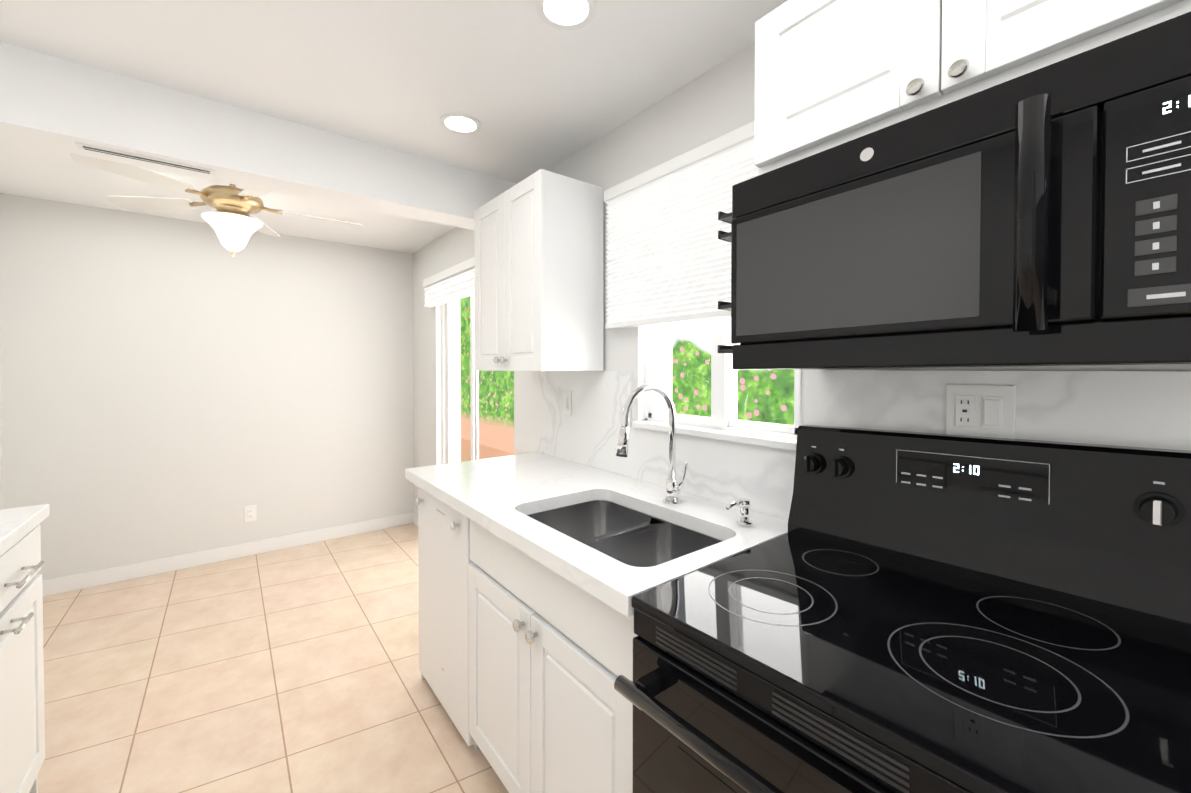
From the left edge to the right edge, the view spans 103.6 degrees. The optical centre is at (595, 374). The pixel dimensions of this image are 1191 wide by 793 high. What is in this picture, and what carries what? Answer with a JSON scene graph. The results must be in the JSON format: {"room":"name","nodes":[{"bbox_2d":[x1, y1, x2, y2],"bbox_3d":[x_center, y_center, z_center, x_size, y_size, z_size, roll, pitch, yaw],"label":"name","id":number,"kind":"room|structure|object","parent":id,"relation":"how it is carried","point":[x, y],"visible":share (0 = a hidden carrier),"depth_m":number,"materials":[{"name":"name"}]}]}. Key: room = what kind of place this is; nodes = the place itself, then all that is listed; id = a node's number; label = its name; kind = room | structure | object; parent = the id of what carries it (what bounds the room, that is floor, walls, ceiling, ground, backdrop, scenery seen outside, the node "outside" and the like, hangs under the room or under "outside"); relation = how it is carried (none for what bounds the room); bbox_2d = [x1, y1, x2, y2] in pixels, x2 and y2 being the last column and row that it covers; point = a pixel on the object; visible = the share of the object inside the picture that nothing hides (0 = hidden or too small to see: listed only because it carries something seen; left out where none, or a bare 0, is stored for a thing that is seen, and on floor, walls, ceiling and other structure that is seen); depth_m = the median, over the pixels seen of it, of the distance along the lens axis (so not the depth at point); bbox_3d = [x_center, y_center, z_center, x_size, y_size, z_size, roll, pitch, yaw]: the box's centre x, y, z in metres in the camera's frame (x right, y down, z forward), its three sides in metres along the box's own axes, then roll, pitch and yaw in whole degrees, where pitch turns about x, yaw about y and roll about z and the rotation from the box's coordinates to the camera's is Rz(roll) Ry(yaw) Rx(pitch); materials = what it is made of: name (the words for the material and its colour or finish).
{"room":"kitchen","nodes":[
{"label":"kitchen","id":0,"kind":"room"},
{"bbox_2d":[0,322,3,509],"bbox_3d":[-1.718,0.174,0.471,0.100,2.340,5.700,-1,1,-38],"label":"wall","id":1,"kind":"structure","parent":0,"point":[1,475],"depth_m":2.65,"materials":[{"name":"white paint"}]},
{"bbox_2d":[0,193,413,580],"bbox_3d":[-2.510,0.132,3.409,2.280,2.340,0.100,-1,1,-38],"label":"wall","id":2,"kind":"structure","parent":0,"point":[171,387],"depth_m":3.16,"materials":[{"name":"white paint"}]},
{"bbox_2d":[42,513,409,596],"bbox_3d":[-2.474,1.255,3.379,2.278,0.095,0.015,-1,1,-38],"label":"baseboard","id":3,"kind":"structure","parent":2,"relation":"attached to","point":[59,585],"depth_m":3.23,"materials":[{"name":"white wood"}]},
{"bbox_2d":[244,505,255,522],"bbox_3d":[-2.484,1.002,3.372,0.070,0.115,0.010,-1,1,-38],"label":"outlet","id":4,"kind":"object","parent":2,"relation":"attached to","point":[249,513],"visible":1,"depth_m":3.37,"materials":[{"name":"white plastic"}]},
{"bbox_2d":[38,523,508,792],"bbox_3d":[-0.672,1.373,1.246,2.480,0.080,5.600,-1,1,-38],"label":"floor","id":5,"kind":"structure","parent":0,"point":[296,669],"depth_m":2.00,"materials":[{"name":"tile"}]},
{"bbox_2d":[0,685,3,792],"bbox_3d":[-1.502,0.905,0.734,0.547,0.872,0.614,-1,1,-38],"label":"base cabinet","id":6,"kind":"object","parent":5,"relation":"on","point":[1,686],"depth_m":1.20,"materials":[{"name":"white wood"}]},
{"bbox_2d":[0,525,44,792],"bbox_3d":[-1.788,0.899,1.099,0.547,0.872,0.569,-1,1,-38],"label":"base cabinet","id":7,"kind":"object","parent":5,"relation":"on","point":[22,734],"depth_m":1.32,"materials":[{"name":"white wood"}]},
{"bbox_2d":[0,504,48,555],"bbox_3d":[-1.359,0.448,0.553,0.556,0.040,1.980,-1,1,-38],"label":"countertop","id":8,"kind":"structure","parent":7,"relation":"on","point":[18,524],"depth_m":1.35,"materials":[{"name":"stone"}]},
{"bbox_2d":[415,487,479,751],"bbox_3d":[-0.379,0.889,1.973,0.614,0.868,0.527,-1,1,-38],"label":"dishwasher","id":9,"kind":"object","parent":5,"relation":"on","point":[444,560],"visible":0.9,"depth_m":1.76,"materials":[{"name":"white metal"}]},
{"bbox_2d":[468,500,665,792],"bbox_3d":[0.060,0.894,1.438,0.654,0.872,0.847,-1,1,-38],"label":"base cabinet","id":10,"kind":"object","parent":5,"relation":"on","point":[550,662],"visible":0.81,"depth_m":1.21,"materials":[{"name":"white wood"}]},
{"bbox_2d":[405,452,787,616],"bbox_3d":[-0.120,0.432,1.659,0.659,0.040,1.430,-1,1,-38],"label":"countertop","id":11,"kind":"structure","parent":10,"relation":"on","point":[502,497],"depth_m":1.45,"materials":[{"name":"stone"}]},
{"bbox_2d":[527,500,722,566],"bbox_3d":[0.061,0.558,1.358,0.410,0.200,0.636,-1,1,-38],"label":"double-bowl sink","id":12,"kind":"object","parent":11,"relation":"in","point":[627,535],"visible":0.15,"depth_m":1.44,"materials":[{"name":"silver metal"}]},
{"bbox_2d":[616,383,687,504],"bbox_3d":[0.175,0.221,1.443,0.265,0.388,0.085,-1,1,-38],"label":"tap","id":13,"kind":"object","parent":11,"relation":"on","point":[673,488],"visible":1,"depth_m":1.49,"materials":[{"name":"silver metal"}]},
{"bbox_2d":[726,498,752,526],"bbox_3d":[0.392,0.382,1.284,0.100,0.072,0.042,-1,1,-38],"label":"soap dispenser pump","id":14,"kind":"object","parent":11,"relation":"on","point":[743,520],"visible":1,"depth_m":1.29,"materials":[{"name":"silver metal"}]},
{"bbox_2d":[614,425,1190,792],"bbox_3d":[0.533,0.731,0.779,0.722,1.216,0.764,-1,1,-38],"label":"range","id":15,"kind":"object","parent":5,"relation":"on","point":[891,611],"visible":1,"depth_m":0.77,"materials":[{"name":"black metal"}]},
{"bbox_2d":[0,0,787,252],"bbox_3d":[-0.672,-1.046,1.211,2.480,0.080,5.600,-1,1,-38],"label":"ceiling","id":16,"kind":"structure","parent":0,"point":[526,86],"depth_m":1.55,"materials":[{"name":"white paint"}]},
{"bbox_2d":[71,153,361,256],"bbox_3d":[-1.808,-0.813,2.416,1.104,0.422,1.148,-1,1,-38],"label":"ceiling fan","id":17,"kind":"object","parent":16,"relation":"hanging from","point":[234,224],"visible":0.88,"depth_m":2.32,"materials":[{"name":"gold metal"}]},
{"bbox_2d":[0,42,517,229],"bbox_3d":[-1.343,-0.896,1.907,2.280,0.240,0.180,-1,1,-38],"label":"ceiling beam","id":18,"kind":"structure","parent":16,"relation":"attached to","point":[52,103],"depth_m":1.75,"materials":[{"name":"white paint"}]},
{"bbox_2d":[75,142,214,175],"bbox_3d":[-1.600,-0.770,1.685,0.360,0.007,0.055,-1,1,-38],"label":"air vent register","id":19,"kind":"object","parent":18,"relation":"attached to","point":[107,151],"visible":1,"depth_m":1.67,"materials":[{"name":"white metal"}]},
{"bbox_2d":[440,113,481,134],"bbox_3d":[-0.546,-1.014,1.900,0.164,0.004,0.164,-1,1,-38],"label":"recessed light","id":20,"kind":"object","parent":16,"relation":"in","point":[463,124],"visible":1,"depth_m":1.89,"materials":[{"name":"white"}]},
{"bbox_2d":[536,0,595,30],"bbox_3d":[-0.081,-1.006,1.288,0.164,0.004,0.164,-1,1,-38],"label":"recessed light","id":21,"kind":"object","parent":16,"relation":"in","point":[569,13],"visible":1,"depth_m":1.30,"materials":[{"name":"white"}]},
{"bbox_2d":[413,42,1190,514],"bbox_3d":[0.194,0.153,1.971,0.200,2.340,5.700,-1,1,-38],"label":"wall","id":22,"kind":"structure","parent":0,"point":[715,102],"depth_m":1.92,"materials":[{"name":"white paint"}]},
{"bbox_2d":[410,512,417,526],"bbox_3d":[-1.427,1.248,3.881,0.012,0.095,0.480,-1,1,-38],"label":"baseboard","id":23,"kind":"structure","parent":22,"relation":"attached to","point":[413,516],"depth_m":4.04,"materials":[{"name":"white"}]},
{"bbox_2d":[423,257,474,307],"bbox_3d":[-0.878,-0.619,3.102,0.071,0.210,1.400,-1,1,-38],"label":"blind valance","id":24,"kind":"object","parent":22,"relation":"attached to","point":[455,282],"visible":0.5,"depth_m":3.20,"materials":[{"name":"white"}]},
{"bbox_2d":[436,295,515,464],"bbox_3d":[-0.806,0.312,3.159,0.090,1.986,1.282,-1,1,-38],"label":"sliding glass door","id":25,"kind":"structure","parent":22,"relation":"in","point":[443,415],"depth_m":3.62,"materials":[{"name":"white plastic"}]},
{"bbox_2d":[474,169,602,370],"bbox_3d":[-0.289,-0.404,2.121,0.338,0.774,0.617,-1,1,-38],"label":"upper cabinet","id":26,"kind":"object","parent":22,"relation":"attached to","point":[538,244],"visible":1,"depth_m":1.92,"materials":[{"name":"white wood"}]},
{"bbox_2d":[604,120,756,328],"bbox_3d":[0.305,-0.462,1.600,0.047,0.560,0.828,-1,1,-38],"label":"window shade","id":27,"kind":"object","parent":22,"relation":"attached to","point":[668,256],"visible":0.67,"depth_m":1.62,"materials":[{"name":"white fabric"}]},
{"bbox_2d":[632,317,801,450],"bbox_3d":[0.399,-0.231,1.599,0.126,0.883,0.674,-1,1,-38],"label":"window","id":28,"kind":"structure","parent":22,"relation":"in","point":[722,422],"depth_m":1.58,"materials":[{"name":"white plastic"}]},
{"bbox_2d":[514,370,1190,519],"bbox_3d":[0.401,0.206,1.536,0.012,0.445,2.758,-1,1,-38],"label":"backsplash panel","id":29,"kind":"object","parent":22,"relation":"attached to","point":[1148,409],"visible":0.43,"depth_m":1.24,"materials":[{"name":"stone"}]},
{"bbox_2d":[562,390,571,415],"bbox_3d":[-0.136,0.134,2.201,0.012,0.115,0.070,-1,1,-38],"label":"light switch","id":30,"kind":"object","parent":29,"relation":"attached to","point":[566,402],"visible":1,"depth_m":2.19,"materials":[{"name":"white plastic"}]},
{"bbox_2d":[946,384,1015,438],"bbox_3d":[0.811,0.079,0.993,0.012,0.115,0.116,-1,1,-38],"label":"outlet","id":31,"kind":"object","parent":29,"relation":"attached to","point":[979,410],"visible":0.96,"depth_m":0.99,"materials":[{"name":"white plastic"}]},
{"bbox_2d":[754,0,1190,175],"bbox_3d":[0.689,-0.612,0.871,0.339,0.393,0.715,-1,1,-38],"label":"upper cabinet","id":32,"kind":"object","parent":22,"relation":"attached to","point":[829,74],"visible":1,"depth_m":0.84,"materials":[{"name":"white wood"}]},
{"bbox_2d":[718,11,1190,369],"bbox_3d":[0.646,-0.215,0.840,0.452,0.414,0.800,-1,1,-38],"label":"over-the-range microwave","id":33,"kind":"object","parent":32,"relation":"attached to","point":[1040,217],"visible":1,"depth_m":0.67,"materials":[{"name":"black metal"}]},
{"label":"outside","id":34,"kind":"structure","parent":0,"visible":0},
{"bbox_2d":[460,296,794,454],"bbox_3d":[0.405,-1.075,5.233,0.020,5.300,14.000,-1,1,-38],"label":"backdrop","id":35,"kind":"structure","parent":34,"point":[677,366],"depth_m":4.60,"materials":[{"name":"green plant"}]},
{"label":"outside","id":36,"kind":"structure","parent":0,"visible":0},
{"bbox_2d":[461,438,513,461],"bbox_3d":[-0.421,1.344,4.620,2.080,0.080,14.000,-1,1,-38],"label":"patio","id":37,"kind":"structure","parent":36,"point":[464,449],"depth_m":7.57,"materials":[{"name":"brown"}]}
]}

